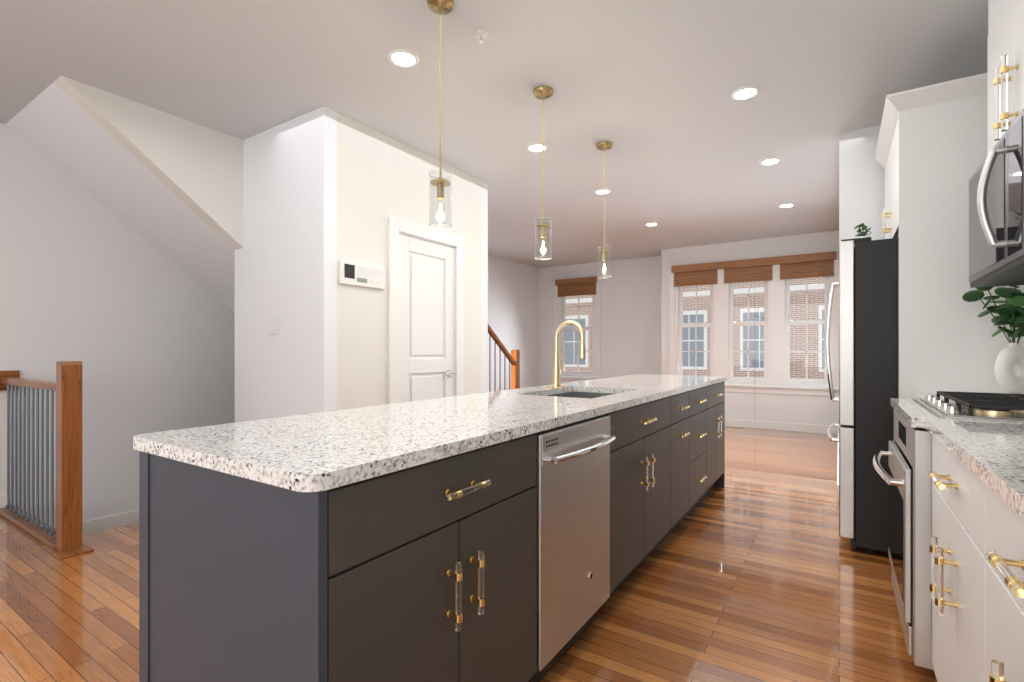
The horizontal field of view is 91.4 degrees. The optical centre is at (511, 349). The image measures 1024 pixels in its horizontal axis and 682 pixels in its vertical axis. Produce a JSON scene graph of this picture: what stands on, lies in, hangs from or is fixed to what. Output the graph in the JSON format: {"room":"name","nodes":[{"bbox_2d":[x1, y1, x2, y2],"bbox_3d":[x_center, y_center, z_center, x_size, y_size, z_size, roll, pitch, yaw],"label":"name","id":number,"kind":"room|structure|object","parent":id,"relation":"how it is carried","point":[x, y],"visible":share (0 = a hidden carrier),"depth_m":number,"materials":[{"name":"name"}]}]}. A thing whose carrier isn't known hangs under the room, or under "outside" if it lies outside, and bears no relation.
{"room":"kitchen","nodes":[
{"label":"kitchen","id":0,"kind":"room"},
{"bbox_2d":[54,76,243,249],"bbox_3d":[-2.394,-1.188,3.401,0.130,0.824,1.070,0,0,33],"label":"wall","id":1,"kind":"structure","parent":0,"point":[197,169],"depth_m":3.47,"materials":[{"name":"white paint"}]},
{"bbox_2d":[0,123,537,527],"bbox_3d":[-2.527,0.570,5.269,0.100,4.340,11.250,0,0,33],"label":"wall","id":2,"kind":"structure","parent":0,"point":[141,328],"depth_m":4.05,"materials":[{"name":"white paint"}]},
{"bbox_2d":[0,493,138,535],"bbox_3d":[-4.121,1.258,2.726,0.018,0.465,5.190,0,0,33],"label":"baseboard","id":3,"kind":"structure","parent":2,"relation":"attached to","point":[107,522],"depth_m":4.02,"materials":[{"name":"white"}]},
{"bbox_2d":[235,106,336,422],"bbox_3d":[-1.667,-0.230,3.625,1.100,2.740,0.100,0,0,33],"label":"wall","id":4,"kind":"structure","parent":0,"point":[286,265],"depth_m":3.49,"materials":[{"name":"white paint"}]},
{"bbox_2d":[268,317,277,334],"bbox_3d":[-1.715,-0.170,3.589,0.120,0.120,0.010,0,0,33],"label":"switch plate","id":5,"kind":"object","parent":4,"relation":"attached to","point":[272,325],"visible":1,"depth_m":3.59,"materials":[{"name":"white plastic"}]},
{"bbox_2d":[337,112,481,409],"bbox_3d":[-0.775,-0.230,4.075,0.100,2.740,1.630,0,0,33],"label":"wall","id":6,"kind":"structure","parent":0,"point":[381,178],"depth_m":3.68,"materials":[{"name":"white paint"}]},
{"bbox_2d":[339,260,383,289],"bbox_3d":[-1.053,-0.525,3.533,0.027,0.160,0.390,0,0,33],"label":"intercom","id":7,"kind":"object","parent":6,"relation":"attached to","point":[359,274],"visible":0.98,"depth_m":3.51,"materials":[{"name":"white plastic"}]},
{"bbox_2d":[388,216,463,403],"bbox_3d":[-0.721,0.070,4.141,0.118,2.140,0.880,0,0,33],"label":"door frame","id":8,"kind":"structure","parent":6,"relation":"attached to","point":[396,227],"depth_m":3.91,"materials":[{"name":"white wood"}]},
{"bbox_2d":[399,234,454,402],"bbox_3d":[-0.689,0.117,4.110,0.107,2.021,0.682,0,0,33],"label":"closet door","id":9,"kind":"structure","parent":6,"relation":"in","point":[426,320],"depth_m":4.10,"materials":[{"name":"white wood"}]},
{"bbox_2d":[0,426,936,681],"bbox_3d":[-0.086,1.200,3.612,6.000,0.120,11.350,0,0,33],"label":"floor","id":10,"kind":"structure","parent":0,"point":[757,568],"depth_m":2.26,"materials":[{"name":"brown wood"}]},
{"bbox_2d":[0,361,94,559],"bbox_3d":[-2.999,0.603,3.158,1.419,1.075,0.152,0,0,33],"label":"guard","id":11,"kind":"object","parent":10,"relation":"on","point":[63,540],"visible":1,"depth_m":2.99,"materials":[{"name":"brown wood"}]},
{"bbox_2d":[139,377,726,681],"bbox_3d":[0.418,0.699,2.718,0.828,0.883,3.870,0,0,33],"label":"kitchen island","id":12,"kind":"object","parent":10,"relation":"on","point":[517,535],"depth_m":1.24,"materials":[{"name":"grey paint"}]},
{"bbox_2d":[133,374,724,496],"bbox_3d":[0.405,0.241,2.761,0.775,0.032,3.974,0,0,33],"label":"island countertop","id":13,"kind":"structure","parent":12,"relation":"on","point":[296,453],"depth_m":1.36,"materials":[{"name":"white stone"}]},
{"bbox_2d":[542,321,585,388],"bbox_3d":[0.330,0.027,2.939,0.224,0.396,0.220,0,0,33],"label":"faucet","id":14,"kind":"object","parent":13,"relation":"on","point":[557,370],"depth_m":2.96,"materials":[{"name":"gold metal"}]},
{"bbox_2d":[516,414,615,681],"bbox_3d":[0.235,0.700,1.821,0.150,0.861,0.573,0,0,33],"label":"dishwasher","id":15,"kind":"object","parent":12,"relation":"in","point":[572,486],"depth_m":1.75,"materials":[{"name":"silver metal"}]},
{"bbox_2d":[488,324,519,391],"bbox_3d":[-0.944,-0.071,6.470,1.225,2.422,1.975,0,0,33],"label":"stair railing","id":16,"kind":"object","parent":10,"relation":"on","point":[513,358],"depth_m":6.82,"materials":[{"name":"brown wood"}]},
{"bbox_2d":[825,223,898,553],"bbox_3d":[2.419,0.206,3.015,0.894,1.869,0.895,0,0,33],"label":"fridge","id":17,"kind":"object","parent":10,"relation":"on","point":[867,284],"visible":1,"depth_m":2.78,"materials":[{"name":"black metal"}]},
{"bbox_2d":[853,223,871,245],"bbox_3d":[2.028,-0.667,2.891,0.086,0.123,0.088,0,0,33],"label":"plant","id":18,"kind":"object","parent":17,"relation":"on","point":[862,234],"depth_m":2.88,"materials":[{"name":"green plant"}]},
{"bbox_2d":[913,424,976,681],"bbox_3d":[1.419,0.699,1.205,0.635,0.884,0.790,0,0,33],"label":"base cabinet","id":19,"kind":"object","parent":10,"relation":"on","point":[944,482],"depth_m":1.37,"materials":[{"name":"white wood"}]},
{"bbox_2d":[890,392,1023,519],"bbox_3d":[1.373,0.240,1.142,0.645,0.032,3.255,0,0,33],"label":"countertop","id":20,"kind":"structure","parent":19,"relation":"on","point":[995,448],"depth_m":1.32,"materials":[{"name":"white stone"}]},
{"bbox_2d":[913,391,1023,432],"bbox_3d":[1.833,0.203,1.806,0.534,0.045,0.714,0,0,33],"label":"cooktop","id":21,"kind":"object","parent":20,"relation":"in","point":[997,407],"depth_m":1.74,"materials":[{"name":"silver metal"}]},
{"bbox_2d":[962,260,1023,400],"bbox_3d":[2.242,-0.079,2.258,0.322,0.608,0.275,0,0,33],"label":"vase","id":22,"kind":"object","parent":20,"relation":"on","point":[1010,313],"depth_m":2.23,"materials":[{"name":"white ceramic"}]},
{"bbox_2d":[885,404,1023,655],"bbox_3d":[1.780,0.701,1.794,0.637,0.880,0.841,0,0,33],"label":"range oven","id":23,"kind":"object","parent":10,"relation":"on","point":[899,479],"depth_m":1.78,"materials":[{"name":"silver metal"}]},
{"bbox_2d":[873,407,1023,681],"bbox_3d":[1.771,0.675,1.847,0.709,0.829,0.762,0,0,33],"label":"base cabinet","id":24,"kind":"object","parent":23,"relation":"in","point":[908,479],"depth_m":1.71,"materials":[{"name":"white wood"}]},
{"bbox_2d":[977,480,1023,681],"bbox_3d":[1.044,0.699,0.595,0.595,0.884,0.640,0,0,33],"label":"base cabinet","id":25,"kind":"object","parent":10,"relation":"on","point":[1000,532],"depth_m":0.92,"materials":[{"name":"white wood"}]},
{"bbox_2d":[482,181,487,392],"bbox_3d":[-0.720,-0.230,5.072,1.100,2.740,0.100,0,0,33],"label":"wall","id":26,"kind":"structure","parent":0,"point":[484,287],"depth_m":4.77,"materials":[{"name":"white paint"}]},
{"bbox_2d":[0,0,987,267],"bbox_3d":[-0.086,-1.650,3.612,6.000,0.100,11.350,0,0,33],"label":"ceiling","id":27,"kind":"structure","parent":0,"point":[646,88],"depth_m":2.98,"materials":[{"name":"white paint"}]},
{"bbox_2d":[6,82,234,312],"bbox_3d":[-2.374,-0.483,4.481,1.020,2.233,2.900,0,0,33],"label":"soffit","id":28,"kind":"structure","parent":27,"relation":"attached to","point":[58,127],"depth_m":3.69,"materials":[{"name":"white paint"}]},
{"bbox_2d":[388,49,418,67],"bbox_3d":[-0.595,-1.595,2.744,0.170,0.010,0.170,0,0,33],"label":"recessed light","id":29,"kind":"object","parent":27,"relation":"in","point":[403,58],"visible":1,"depth_m":2.74,"materials":[{"name":"white plastic"}]},
{"bbox_2d":[427,0,453,228],"bbox_3d":[-0.328,-1.082,2.294,0.124,1.031,0.124,0,0,33],"label":"pendant light","id":30,"kind":"object","parent":27,"relation":"hanging from","point":[441,7],"visible":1,"depth_m":2.29,"materials":[{"name":"gold metal"}]},
{"bbox_2d":[474,29,487,42],"bbox_3d":[-0.156,-1.578,2.528,0.070,0.042,0.070,0,0,33],"label":"sprinkler","id":31,"kind":"object","parent":27,"relation":"attached to","point":[480,33],"depth_m":2.52,"materials":[{"name":"white metal"}]},
{"bbox_2d":[526,143,547,151],"bbox_3d":[0.199,-1.595,3.957,0.170,0.010,0.170,0,0,33],"label":"recessed light","id":32,"kind":"object","parent":27,"relation":"in","point":[535,147],"visible":0.92,"depth_m":3.94,"materials":[{"name":"white plastic"}]},
{"bbox_2d":[533,86,552,259],"bbox_3d":[0.193,-1.082,3.089,0.124,1.031,0.124,0,0,33],"label":"pendant light","id":33,"kind":"object","parent":27,"relation":"hanging from","point":[542,92],"visible":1,"depth_m":3.08,"materials":[{"name":"gold metal"}]},
{"bbox_2d":[594,189,610,194],"bbox_3d":[0.916,-1.595,5.053,0.170,0.010,0.170,0,0,33],"label":"recessed light","id":34,"kind":"object","parent":27,"relation":"in","point":[601,191],"visible":1,"depth_m":5.04,"materials":[{"name":"white"}]},
{"bbox_2d":[596,141,611,277],"bbox_3d":[0.718,-1.082,3.892,0.124,1.031,0.124,0,0,33],"label":"pendant light","id":35,"kind":"object","parent":27,"relation":"hanging from","point":[604,145],"visible":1,"depth_m":3.89,"materials":[{"name":"gold metal"}]},
{"bbox_2d":[645,222,657,225],"bbox_3d":[1.776,-1.595,6.367,0.170,0.010,0.170,0,0,33],"label":"recessed light","id":36,"kind":"object","parent":27,"relation":"in","point":[651,224],"visible":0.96,"depth_m":6.37,"materials":[{"name":"white"}]},
{"bbox_2d":[730,86,759,99],"bbox_3d":[1.452,-1.595,3.113,0.170,0.010,0.170,0,0,33],"label":"recessed light","id":37,"kind":"object","parent":27,"relation":"in","point":[745,93],"visible":1,"depth_m":3.10,"materials":[{"name":"white plastic"}]},
{"bbox_2d":[759,157,780,165],"bbox_3d":[2.191,-1.595,4.243,0.170,0.010,0.170,0,0,33],"label":"recessed light","id":38,"kind":"object","parent":27,"relation":"in","point":[770,161],"visible":1,"depth_m":4.24,"materials":[{"name":"white plastic"}]},
{"bbox_2d":[778,203,794,207],"bbox_3d":[3.040,-1.595,5.540,0.170,0.010,0.170,0,0,33],"label":"recessed light","id":39,"kind":"object","parent":27,"relation":"in","point":[786,205],"visible":0.96,"depth_m":5.53,"materials":[{"name":"white"}]},
{"bbox_2d":[538,256,660,385],"bbox_3d":[1.587,-0.230,9.209,2.670,2.740,0.150,0,0,33],"label":"wall","id":40,"kind":"structure","parent":0,"point":[630,316],"depth_m":8.89,"materials":[{"name":"white paint"}]},
{"bbox_2d":[552,274,600,382],"bbox_3d":[1.229,-0.380,9.384,1.010,2.010,0.170,0,0,33],"label":"window","id":41,"kind":"structure","parent":40,"relation":"in","point":[562,319],"depth_m":9.35,"materials":[{"name":"white wood"}]},
{"bbox_2d":[555,276,596,285],"bbox_3d":[1.181,-1.278,9.311,0.840,0.105,0.045,0,0,33],"label":"valance","id":42,"kind":"object","parent":41,"relation":"attached to","point":[576,281],"visible":0.98,"depth_m":9.27,"materials":[{"name":"brown wood"}]},
{"bbox_2d":[557,283,595,296],"bbox_3d":[1.203,-1.155,9.345,0.800,0.290,0.026,0,0,33],"label":"blind","id":43,"kind":"object","parent":41,"relation":"attached to","point":[577,289],"visible":0.73,"depth_m":9.34,"materials":[{"name":"brown wood"}]},
{"bbox_2d":[661,230,838,425],"bbox_3d":[3.468,-0.230,7.381,2.480,2.740,0.150,0,0,33],"label":"wall","id":44,"kind":"structure","parent":0,"point":[806,409],"depth_m":7.19,"materials":[{"name":"white paint"}]},
{"bbox_2d":[675,284,716,375],"bbox_3d":[2.858,-0.385,7.759,0.625,1.790,0.105,0,0,33],"label":"window","id":45,"kind":"structure","parent":44,"relation":"in","point":[680,324],"depth_m":7.75,"materials":[{"name":"white wood"}]},
{"bbox_2d":[669,248,838,395],"bbox_3d":[3.459,-0.370,7.327,2.335,1.990,0.170,0,0,33],"label":"window","id":46,"kind":"structure","parent":44,"relation":"in","point":[730,323],"depth_m":7.24,"materials":[{"name":"white wood"}]},
{"bbox_2d":[673,269,716,286],"bbox_3d":[2.814,-1.135,7.693,0.645,0.290,0.026,0,0,33],"label":"window blind","id":47,"kind":"object","parent":46,"relation":"attached to","point":[704,277],"visible":0.79,"depth_m":7.68,"materials":[{"name":"brown wood"}]},
{"bbox_2d":[724,265,771,282],"bbox_3d":[3.433,-1.135,7.288,0.645,0.290,0.026,0,0,33],"label":"window blind","id":48,"kind":"object","parent":46,"relation":"attached to","point":[748,274],"visible":0.77,"depth_m":7.28,"materials":[{"name":"brown wood"}]},
{"bbox_2d":[671,251,835,272],"bbox_3d":[3.411,-1.258,7.254,2.165,0.105,0.045,0,0,33],"label":"valance","id":49,"kind":"object","parent":46,"relation":"attached to","point":[811,257],"visible":0.98,"depth_m":7.16,"materials":[{"name":"brown wood"}]},
{"bbox_2d":[780,260,833,279],"bbox_3d":[4.053,-1.135,6.882,0.645,0.290,0.026,0,0,33],"label":"window blind","id":50,"kind":"object","parent":46,"relation":"attached to","point":[824,268],"visible":0.77,"depth_m":6.88,"materials":[{"name":"brown wood"}]},
{"bbox_2d":[725,418,836,434],"bbox_3d":[3.363,1.083,7.353,2.364,0.115,0.017,0,0,33],"label":"baseboard","id":51,"kind":"structure","parent":44,"relation":"attached to","point":[796,427],"depth_m":7.06,"materials":[{"name":"white wood"}]},
{"bbox_2d":[781,276,832,386],"bbox_3d":[4.096,-0.385,6.949,0.625,1.790,0.105,0,0,33],"label":"window","id":52,"kind":"structure","parent":44,"relation":"in","point":[786,323],"depth_m":6.98,"materials":[{"name":"white wood"}]},
{"bbox_2d":[837,427,838,499],"bbox_3d":[3.422,1.083,5.242,0.014,0.115,3.480,0,0,33],"label":"baseboard","id":53,"kind":"structure","parent":44,"relation":"attached to","point":[837,427],"depth_m":4.41,"materials":[{"name":"white wood"}]},
{"bbox_2d":[839,125,884,246],"bbox_3d":[2.845,-0.230,3.480,0.950,2.740,0.100,0,0,33],"label":"wall","id":54,"kind":"structure","parent":0,"point":[861,185],"depth_m":3.63,"materials":[{"name":"white paint"}]},
{"bbox_2d":[881,96,960,255],"bbox_3d":[2.565,-0.960,2.905,0.580,0.599,0.950,0,0,33],"label":"upper cabinet","id":55,"kind":"object","parent":0,"relation":"attached to","point":[949,156],"depth_m":2.61,"materials":[{"name":"white wood"}]},
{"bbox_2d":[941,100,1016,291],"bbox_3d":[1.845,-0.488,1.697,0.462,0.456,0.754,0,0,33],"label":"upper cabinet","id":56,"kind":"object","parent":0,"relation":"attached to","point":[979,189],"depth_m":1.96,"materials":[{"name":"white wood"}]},
{"bbox_2d":[961,0,1023,299],"bbox_3d":[1.876,-0.913,1.679,0.390,1.365,0.765,0,0,33],"label":"upper cabinet","id":57,"kind":"object","parent":0,"relation":"attached to","point":[998,85],"depth_m":1.99,"materials":[{"name":"white wood"}]},
{"bbox_2d":[968,64,1023,287],"bbox_3d":[1.845,-0.487,1.697,0.462,0.455,0.754,0,0,33],"label":"microwave","id":58,"kind":"object","parent":57,"relation":"attached to","point":[996,188],"depth_m":1.65,"materials":[{"name":"silver metal"}]},
{"bbox_2d":[1017,0,1023,275],"bbox_3d":[1.385,-0.913,0.928,0.390,1.365,1.030,0,0,33],"label":"upper cabinet","id":59,"kind":"object","parent":0,"relation":"attached to","point":[1020,3],"depth_m":1.52,"materials":[{"name":"white wood"}]},
{"label":"outside","id":60,"kind":"structure","parent":0,"visible":0},
{"bbox_2d":[565,277,823,378],"bbox_3d":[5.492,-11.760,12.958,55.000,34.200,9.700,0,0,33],"label":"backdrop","id":61,"kind":"structure","parent":60,"point":[738,360],"depth_m":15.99,"materials":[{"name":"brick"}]}
]}

